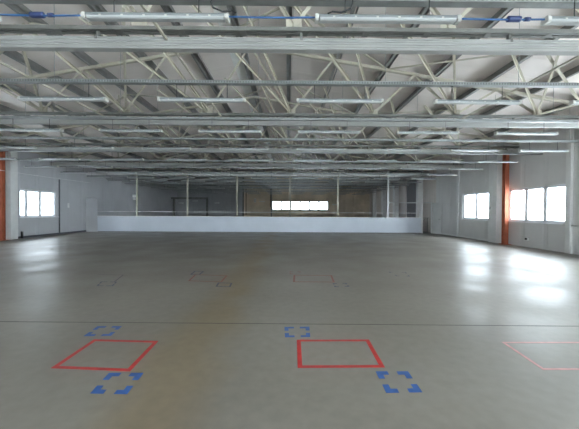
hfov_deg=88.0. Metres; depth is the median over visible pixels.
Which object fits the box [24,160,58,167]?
strip light
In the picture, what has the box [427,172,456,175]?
strip light
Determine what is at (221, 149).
diffuser
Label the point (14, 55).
roof beam
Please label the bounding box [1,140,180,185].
roof purlin
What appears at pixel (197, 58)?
roof beam
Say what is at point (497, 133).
diffuser
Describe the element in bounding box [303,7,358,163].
roof beam
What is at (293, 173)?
strip light
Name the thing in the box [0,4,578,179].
ceiling
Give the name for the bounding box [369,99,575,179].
beam
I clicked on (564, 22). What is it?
diffuser
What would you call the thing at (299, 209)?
window
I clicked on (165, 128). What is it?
roof truss
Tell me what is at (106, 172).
strip light
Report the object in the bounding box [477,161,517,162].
strip light
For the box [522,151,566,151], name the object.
diffuser
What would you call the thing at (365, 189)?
cable tray
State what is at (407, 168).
strip light
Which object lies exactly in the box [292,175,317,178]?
strip light
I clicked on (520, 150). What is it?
strip light
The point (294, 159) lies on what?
strip light
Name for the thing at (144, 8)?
rod
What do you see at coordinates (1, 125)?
roof purlin
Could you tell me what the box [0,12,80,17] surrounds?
cable
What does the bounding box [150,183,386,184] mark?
ribbed trunking
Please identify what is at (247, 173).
strip light
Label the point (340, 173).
strip light
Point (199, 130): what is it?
strip light
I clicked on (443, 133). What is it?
diffuser
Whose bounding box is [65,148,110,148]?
diffuser
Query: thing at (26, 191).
window
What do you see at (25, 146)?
strip light
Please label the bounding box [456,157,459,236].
trim
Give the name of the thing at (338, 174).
strip light
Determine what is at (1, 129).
strip light
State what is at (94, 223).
wall
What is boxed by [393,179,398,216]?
trim
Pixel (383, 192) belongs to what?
trim
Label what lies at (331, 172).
cable tray
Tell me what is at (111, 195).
wall
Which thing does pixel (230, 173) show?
strip light
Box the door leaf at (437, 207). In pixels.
[432,203,441,233]
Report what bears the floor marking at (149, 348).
on the floor at (200, 373)
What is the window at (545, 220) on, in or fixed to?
in the wall at (549, 168)
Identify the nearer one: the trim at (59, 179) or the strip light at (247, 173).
the strip light at (247, 173)
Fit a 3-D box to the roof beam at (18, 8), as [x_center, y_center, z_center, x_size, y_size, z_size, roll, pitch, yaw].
[-6.038,-4.696,15.867,0.181,0.200,43.900,0,1,0]
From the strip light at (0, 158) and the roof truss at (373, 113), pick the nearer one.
the roof truss at (373, 113)
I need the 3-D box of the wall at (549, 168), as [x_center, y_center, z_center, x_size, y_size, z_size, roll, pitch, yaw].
[10.386,-1.048,16.040,0.280,4.836,44.500,0,1,0]
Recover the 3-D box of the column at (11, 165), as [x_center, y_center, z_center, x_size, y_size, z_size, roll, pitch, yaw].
[-13.945,-1.115,15.069,0.250,4.725,0.400,0,1,0]
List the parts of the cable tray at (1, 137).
hanger rod, hanger rod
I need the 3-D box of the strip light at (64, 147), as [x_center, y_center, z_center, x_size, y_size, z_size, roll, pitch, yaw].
[-6.662,-2.337,9.961,1.610,0.333,0.106,0,1,0]
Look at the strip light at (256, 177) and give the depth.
18.76 m
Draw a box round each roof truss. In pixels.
[0,5,578,38]
[0,5,578,118]
[0,78,519,147]
[30,117,462,161]
[96,134,428,172]
[130,153,405,178]
[150,158,389,182]
[186,169,376,186]
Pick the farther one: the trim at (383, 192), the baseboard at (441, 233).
the trim at (383, 192)
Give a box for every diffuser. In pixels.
[0,130,59,131]
[0,147,32,148]
[20,98,104,101]
[41,159,77,159]
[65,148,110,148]
[79,167,110,167]
[86,15,224,22]
[101,130,159,132]
[104,159,141,159]
[133,167,164,167]
[143,148,188,149]
[160,99,242,102]
[169,160,205,160]
[200,131,258,132]
[221,149,265,149]
[232,160,268,160]
[241,168,272,168]
[295,160,331,161]
[295,168,325,168]
[298,149,343,150]
[299,100,380,103]
[300,132,357,133]
[319,17,456,24]
[358,161,395,161]
[375,150,420,150]
[399,132,456,134]
[402,169,432,169]
[422,161,458,161]
[437,101,518,104]
[450,169,481,169]
[452,150,497,151]
[479,162,516,162]
[497,133,555,134]
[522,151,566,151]
[548,19,578,25]
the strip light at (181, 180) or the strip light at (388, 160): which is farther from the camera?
the strip light at (181, 180)
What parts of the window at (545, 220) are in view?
sash, sash, sill, sash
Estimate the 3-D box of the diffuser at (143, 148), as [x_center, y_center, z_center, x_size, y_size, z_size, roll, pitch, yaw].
[-4.093,-2.175,9.975,1.510,0.028,0.092,0,1,0]
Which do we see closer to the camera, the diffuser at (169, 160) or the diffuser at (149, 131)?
the diffuser at (149, 131)
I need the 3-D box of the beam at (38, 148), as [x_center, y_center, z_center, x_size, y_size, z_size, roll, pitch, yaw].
[-1.876,-2.919,13.445,24.350,0.296,0.145,0,1,0]
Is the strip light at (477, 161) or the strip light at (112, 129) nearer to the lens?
the strip light at (112, 129)
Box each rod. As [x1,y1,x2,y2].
[0,61,238,185]
[140,5,268,183]
[328,56,578,189]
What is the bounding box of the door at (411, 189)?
[407,180,415,216]
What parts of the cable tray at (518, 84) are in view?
hanger rod, hanger rod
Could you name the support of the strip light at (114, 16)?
hanging from the cable tray at (552, 4)
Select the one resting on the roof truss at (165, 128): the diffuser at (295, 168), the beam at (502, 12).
the beam at (502, 12)
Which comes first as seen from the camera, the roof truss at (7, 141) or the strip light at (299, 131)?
the strip light at (299, 131)
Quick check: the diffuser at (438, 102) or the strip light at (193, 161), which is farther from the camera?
the strip light at (193, 161)
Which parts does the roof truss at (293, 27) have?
gusset plate, gusset plate, gusset plate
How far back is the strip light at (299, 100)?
5.56 m
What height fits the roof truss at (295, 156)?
2.237 m
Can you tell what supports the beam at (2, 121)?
attached to the wall at (111, 195)
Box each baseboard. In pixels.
[18,230,85,237]
[441,233,487,240]
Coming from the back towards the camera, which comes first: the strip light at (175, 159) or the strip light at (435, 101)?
the strip light at (175, 159)
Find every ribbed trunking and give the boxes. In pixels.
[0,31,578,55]
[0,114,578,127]
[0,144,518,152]
[50,161,462,167]
[96,170,428,175]
[128,178,405,181]
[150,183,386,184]
[167,186,376,188]
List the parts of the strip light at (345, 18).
supply cord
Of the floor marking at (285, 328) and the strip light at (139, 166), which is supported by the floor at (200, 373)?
the floor marking at (285, 328)
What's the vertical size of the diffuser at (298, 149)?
0.028 m
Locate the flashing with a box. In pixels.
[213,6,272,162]
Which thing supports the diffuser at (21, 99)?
attached to the strip light at (20, 98)
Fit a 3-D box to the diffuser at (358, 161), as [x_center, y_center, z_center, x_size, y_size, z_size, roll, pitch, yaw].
[3.556,-2.159,12.213,1.510,0.028,0.092,0,1,0]
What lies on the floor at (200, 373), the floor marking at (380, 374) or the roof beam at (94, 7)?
the floor marking at (380, 374)
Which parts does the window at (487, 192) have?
sash, sash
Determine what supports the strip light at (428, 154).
hanging from the cable tray at (120, 150)
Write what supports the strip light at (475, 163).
hanging from the cable tray at (197, 109)
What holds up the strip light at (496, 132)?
hanging from the cable tray at (120, 117)
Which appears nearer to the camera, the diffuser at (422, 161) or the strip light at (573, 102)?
the strip light at (573, 102)
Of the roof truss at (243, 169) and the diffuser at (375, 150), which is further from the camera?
the roof truss at (243, 169)
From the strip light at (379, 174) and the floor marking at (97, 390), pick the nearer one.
the floor marking at (97, 390)
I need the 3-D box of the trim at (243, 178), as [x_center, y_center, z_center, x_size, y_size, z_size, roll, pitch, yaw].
[-5.829,-1.896,37.842,0.160,5.844,0.220,0,1,0]
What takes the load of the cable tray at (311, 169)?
hanging from the ceiling
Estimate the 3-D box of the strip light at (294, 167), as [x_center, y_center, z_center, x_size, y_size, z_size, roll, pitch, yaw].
[1.006,-2.347,14.399,1.610,0.333,0.106,0,1,0]
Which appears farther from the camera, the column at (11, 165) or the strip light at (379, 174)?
the strip light at (379, 174)
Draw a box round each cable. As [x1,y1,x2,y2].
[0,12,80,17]
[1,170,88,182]
[229,16,314,18]
[462,16,544,22]
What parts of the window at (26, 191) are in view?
sash, sash, sash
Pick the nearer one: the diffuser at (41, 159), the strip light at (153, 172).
the diffuser at (41, 159)
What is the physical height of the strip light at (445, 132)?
0.333 m
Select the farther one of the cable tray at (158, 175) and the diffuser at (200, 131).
the cable tray at (158, 175)
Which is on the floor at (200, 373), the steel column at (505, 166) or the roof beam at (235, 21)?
the steel column at (505, 166)
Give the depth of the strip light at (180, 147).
9.94 m
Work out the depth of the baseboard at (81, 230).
17.73 m
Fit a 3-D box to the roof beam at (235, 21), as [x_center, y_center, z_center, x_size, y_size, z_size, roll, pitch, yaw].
[-1.534,-5.436,15.880,0.181,0.200,43.900,0,1,0]
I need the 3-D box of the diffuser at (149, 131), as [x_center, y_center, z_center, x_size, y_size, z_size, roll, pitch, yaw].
[-4.112,-2.150,7.775,1.510,0.028,0.092,0,1,0]
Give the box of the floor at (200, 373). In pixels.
[0,231,578,428]
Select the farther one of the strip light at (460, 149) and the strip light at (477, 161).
the strip light at (477, 161)
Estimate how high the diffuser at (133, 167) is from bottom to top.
0.028 m
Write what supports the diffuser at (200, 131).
attached to the strip light at (199, 130)
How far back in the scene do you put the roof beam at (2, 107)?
14.99 m
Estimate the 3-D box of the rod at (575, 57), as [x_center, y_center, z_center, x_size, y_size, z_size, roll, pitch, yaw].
[5.036,-2.909,15.992,0.035,0.035,44.000,0,1,0]
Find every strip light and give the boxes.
[0,119,63,131]
[0,139,36,148]
[0,158,16,159]
[17,83,108,101]
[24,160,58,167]
[39,152,80,159]
[59,172,89,172]
[63,139,113,148]
[78,161,112,167]
[81,0,236,22]
[86,176,112,177]
[98,119,162,132]
[103,158,143,160]
[106,172,136,173]
[132,161,166,167]
[141,140,190,149]
[153,172,182,173]
[157,84,245,102]
[167,152,206,160]
[181,180,204,181]
[186,161,219,168]
[198,129,260,132]
[200,173,229,173]
[210,173,235,178]
[219,140,267,149]
[230,159,269,160]
[240,167,273,168]
[247,173,275,174]
[251,174,276,178]
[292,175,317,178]
[293,173,321,174]
[294,159,333,161]
[294,167,326,168]
[297,85,383,103]
[297,148,344,150]
[298,130,359,133]
[315,0,461,24]
[333,174,358,178]
[340,173,368,174]
[347,168,380,169]
[357,154,396,161]
[373,148,422,150]
[374,174,399,179]
[396,122,459,134]
[400,163,433,169]
[411,178,436,179]
[420,154,459,162]
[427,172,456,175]
[433,86,521,104]
[448,163,482,169]
[450,143,499,151]
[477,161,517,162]
[494,131,557,134]
[518,142,568,151]
[540,0,578,25]
[568,100,578,105]
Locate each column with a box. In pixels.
[0,152,5,240]
[5,145,17,239]
[498,155,511,244]
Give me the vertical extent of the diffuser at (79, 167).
0.028 m
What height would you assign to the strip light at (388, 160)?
0.333 m
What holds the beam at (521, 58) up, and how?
on the roof truss at (293, 27)
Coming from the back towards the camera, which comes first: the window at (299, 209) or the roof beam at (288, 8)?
the window at (299, 209)
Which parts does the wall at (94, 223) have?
panel, post, post, rail, post, rail, panel, post, post, post, rail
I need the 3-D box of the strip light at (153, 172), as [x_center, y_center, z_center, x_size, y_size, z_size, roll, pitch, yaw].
[-6.695,-2.415,16.560,1.610,0.333,0.106,0,1,0]
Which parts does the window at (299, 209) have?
sill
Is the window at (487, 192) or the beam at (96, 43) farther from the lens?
the window at (487, 192)
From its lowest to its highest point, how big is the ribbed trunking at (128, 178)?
0.296 m
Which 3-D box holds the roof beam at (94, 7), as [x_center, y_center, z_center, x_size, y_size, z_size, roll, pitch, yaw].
[-4.537,-4.942,15.871,0.181,0.200,43.900,0,1,0]
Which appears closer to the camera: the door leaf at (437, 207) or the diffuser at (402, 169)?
the diffuser at (402, 169)
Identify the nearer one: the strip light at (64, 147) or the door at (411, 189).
the strip light at (64, 147)
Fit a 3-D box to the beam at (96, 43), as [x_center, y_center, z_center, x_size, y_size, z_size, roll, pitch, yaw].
[-1.834,-2.819,4.886,24.350,0.296,0.145,0,1,0]
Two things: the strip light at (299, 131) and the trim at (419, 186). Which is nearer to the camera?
the strip light at (299, 131)
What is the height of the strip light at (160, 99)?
0.333 m
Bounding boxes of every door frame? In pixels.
[171,197,207,215]
[421,202,431,232]
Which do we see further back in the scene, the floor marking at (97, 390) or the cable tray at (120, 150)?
the cable tray at (120, 150)
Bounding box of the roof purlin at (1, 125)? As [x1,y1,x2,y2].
[0,124,170,175]
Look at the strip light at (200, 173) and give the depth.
16.53 m
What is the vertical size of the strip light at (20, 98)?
0.333 m
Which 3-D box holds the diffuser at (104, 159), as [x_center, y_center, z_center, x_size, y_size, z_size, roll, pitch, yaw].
[-6.724,-2.215,12.162,1.510,0.028,0.092,0,1,0]
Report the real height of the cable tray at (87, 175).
2.868 m
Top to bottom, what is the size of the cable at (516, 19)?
0.061 m
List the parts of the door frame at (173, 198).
post, post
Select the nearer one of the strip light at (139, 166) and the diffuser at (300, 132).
the diffuser at (300, 132)
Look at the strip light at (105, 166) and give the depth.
14.31 m
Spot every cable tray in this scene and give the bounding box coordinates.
[0,0,578,8]
[0,8,578,87]
[0,22,578,122]
[0,64,578,142]
[0,86,542,154]
[17,109,476,162]
[59,128,474,169]
[63,146,452,173]
[87,175,435,177]
[107,169,412,180]
[122,163,409,183]
[135,175,393,185]
[147,172,378,187]
[172,189,365,191]
[177,185,370,190]
[205,176,328,188]
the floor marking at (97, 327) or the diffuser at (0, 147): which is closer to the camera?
the floor marking at (97, 327)
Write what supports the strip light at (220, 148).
hanging from the cable tray at (1, 137)
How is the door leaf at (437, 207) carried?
in the wall at (549, 168)
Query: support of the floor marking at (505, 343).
on the floor at (200, 373)
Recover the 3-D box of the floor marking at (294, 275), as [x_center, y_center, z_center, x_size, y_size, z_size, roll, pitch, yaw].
[0.535,1.424,6.684,0.925,0.001,0.705,0,1,0]
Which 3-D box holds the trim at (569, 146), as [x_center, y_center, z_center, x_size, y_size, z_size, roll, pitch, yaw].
[10.251,-0.990,10.990,0.100,4.836,0.200,0,1,0]
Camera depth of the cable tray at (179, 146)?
18.73 m
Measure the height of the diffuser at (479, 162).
0.028 m
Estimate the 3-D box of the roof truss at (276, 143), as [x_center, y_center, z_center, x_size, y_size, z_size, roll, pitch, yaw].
[-1.907,-4.268,20.946,24.363,2.237,2.249,0,1,0]
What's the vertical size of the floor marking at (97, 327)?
0.001 m
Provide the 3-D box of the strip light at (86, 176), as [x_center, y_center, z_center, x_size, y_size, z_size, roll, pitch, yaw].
[-11.876,-2.469,18.734,1.610,0.333,0.106,0,1,0]
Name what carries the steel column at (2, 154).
on the floor at (200, 373)
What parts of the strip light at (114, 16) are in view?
supply cord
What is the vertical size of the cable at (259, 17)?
0.026 m
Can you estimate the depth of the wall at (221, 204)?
37.85 m
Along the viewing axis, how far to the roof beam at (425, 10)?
9.38 m
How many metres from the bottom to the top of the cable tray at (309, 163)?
2.868 m
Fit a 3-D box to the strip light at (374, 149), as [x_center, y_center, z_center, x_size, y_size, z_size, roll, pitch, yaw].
[3.618,-2.282,10.012,1.610,0.333,0.106,0,1,0]
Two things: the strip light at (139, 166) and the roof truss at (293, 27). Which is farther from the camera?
the strip light at (139, 166)
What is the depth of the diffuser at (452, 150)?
9.99 m
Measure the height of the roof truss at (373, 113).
2.237 m
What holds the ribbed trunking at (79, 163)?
attached to the wall at (111, 195)
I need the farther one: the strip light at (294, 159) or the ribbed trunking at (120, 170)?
the ribbed trunking at (120, 170)
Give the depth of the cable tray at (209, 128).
16.55 m
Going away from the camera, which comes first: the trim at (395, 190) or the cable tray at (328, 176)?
the trim at (395, 190)
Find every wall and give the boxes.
[0,145,176,235]
[86,171,421,232]
[177,178,242,215]
[244,169,369,216]
[369,119,578,254]
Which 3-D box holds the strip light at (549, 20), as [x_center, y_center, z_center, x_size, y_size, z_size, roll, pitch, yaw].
[3.661,-2.294,3.361,1.610,0.333,0.106,0,1,0]
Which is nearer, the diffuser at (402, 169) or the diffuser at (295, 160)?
the diffuser at (295, 160)
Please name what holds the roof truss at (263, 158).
attached to the wall at (111, 195)
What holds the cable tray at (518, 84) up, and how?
hanging from the ceiling
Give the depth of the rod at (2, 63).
7.11 m
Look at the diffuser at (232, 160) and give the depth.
12.14 m
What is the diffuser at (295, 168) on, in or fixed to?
attached to the strip light at (294, 167)
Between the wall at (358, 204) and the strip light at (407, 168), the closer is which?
the strip light at (407, 168)
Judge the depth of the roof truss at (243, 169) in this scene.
34.76 m
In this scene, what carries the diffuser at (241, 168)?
attached to the strip light at (240, 167)
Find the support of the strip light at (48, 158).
hanging from the cable tray at (120, 150)
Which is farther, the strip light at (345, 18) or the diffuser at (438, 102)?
the diffuser at (438, 102)
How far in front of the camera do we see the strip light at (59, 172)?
16.49 m
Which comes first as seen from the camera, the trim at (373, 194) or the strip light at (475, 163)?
the strip light at (475, 163)
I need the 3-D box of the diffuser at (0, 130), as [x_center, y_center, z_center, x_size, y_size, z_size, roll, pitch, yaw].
[-6.682,-2.163,7.762,1.510,0.028,0.092,0,1,0]
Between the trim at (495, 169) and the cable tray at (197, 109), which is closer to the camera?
the cable tray at (197, 109)
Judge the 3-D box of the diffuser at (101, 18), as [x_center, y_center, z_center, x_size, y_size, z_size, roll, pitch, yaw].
[-1.480,-2.173,3.338,1.510,0.028,0.092,0,1,0]
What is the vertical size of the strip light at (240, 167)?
0.333 m
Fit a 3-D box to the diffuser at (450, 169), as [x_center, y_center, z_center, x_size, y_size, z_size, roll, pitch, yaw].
[8.475,-2.158,14.438,1.510,0.028,0.092,0,1,0]
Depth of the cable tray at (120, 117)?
7.75 m
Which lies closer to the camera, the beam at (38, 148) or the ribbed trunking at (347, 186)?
the beam at (38, 148)
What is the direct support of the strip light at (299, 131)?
hanging from the cable tray at (120, 117)
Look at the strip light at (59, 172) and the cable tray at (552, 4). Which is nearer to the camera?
the cable tray at (552, 4)
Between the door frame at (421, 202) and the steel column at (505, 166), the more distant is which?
the door frame at (421, 202)
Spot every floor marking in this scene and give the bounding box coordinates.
[51,339,157,370]
[84,326,121,335]
[91,373,142,393]
[284,327,309,336]
[293,275,334,281]
[297,339,384,367]
[376,371,421,392]
[502,342,578,369]
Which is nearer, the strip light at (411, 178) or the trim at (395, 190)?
the strip light at (411, 178)
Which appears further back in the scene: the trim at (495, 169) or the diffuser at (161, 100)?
the trim at (495, 169)
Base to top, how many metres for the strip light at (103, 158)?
0.333 m
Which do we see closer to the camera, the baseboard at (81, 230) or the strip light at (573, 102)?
the strip light at (573, 102)
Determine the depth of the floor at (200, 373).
3.72 m
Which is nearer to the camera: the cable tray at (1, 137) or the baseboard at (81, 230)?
the cable tray at (1, 137)
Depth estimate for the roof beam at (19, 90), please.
11.40 m
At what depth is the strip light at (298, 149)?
9.96 m
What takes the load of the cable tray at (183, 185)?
hanging from the ceiling
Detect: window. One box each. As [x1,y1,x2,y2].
[20,189,54,217]
[272,201,328,210]
[460,191,488,220]
[509,184,565,224]
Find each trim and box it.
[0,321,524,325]
[59,179,59,233]
[242,178,243,215]
[372,191,376,216]
[381,186,385,216]
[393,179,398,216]
[416,170,422,216]
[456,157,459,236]
[488,143,502,242]
[564,128,573,253]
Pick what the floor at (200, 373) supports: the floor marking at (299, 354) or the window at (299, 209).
the floor marking at (299, 354)
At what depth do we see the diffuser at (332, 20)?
3.32 m
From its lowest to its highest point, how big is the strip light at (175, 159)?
0.333 m
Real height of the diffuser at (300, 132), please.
0.028 m
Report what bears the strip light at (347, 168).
hanging from the cable tray at (197, 109)
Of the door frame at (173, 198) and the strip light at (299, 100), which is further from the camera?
the door frame at (173, 198)
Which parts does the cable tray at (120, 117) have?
hanger rod, hanger rod, hanger rod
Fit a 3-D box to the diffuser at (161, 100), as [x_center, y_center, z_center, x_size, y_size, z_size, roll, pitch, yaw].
[-1.631,-2.110,5.588,1.510,0.028,0.092,0,1,0]
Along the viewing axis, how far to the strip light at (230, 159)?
12.14 m
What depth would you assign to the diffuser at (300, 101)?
5.56 m
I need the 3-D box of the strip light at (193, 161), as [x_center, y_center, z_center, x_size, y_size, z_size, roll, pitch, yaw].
[-4.134,-2.375,14.373,1.610,0.333,0.106,0,1,0]
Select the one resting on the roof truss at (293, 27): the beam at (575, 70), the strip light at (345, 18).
the beam at (575, 70)

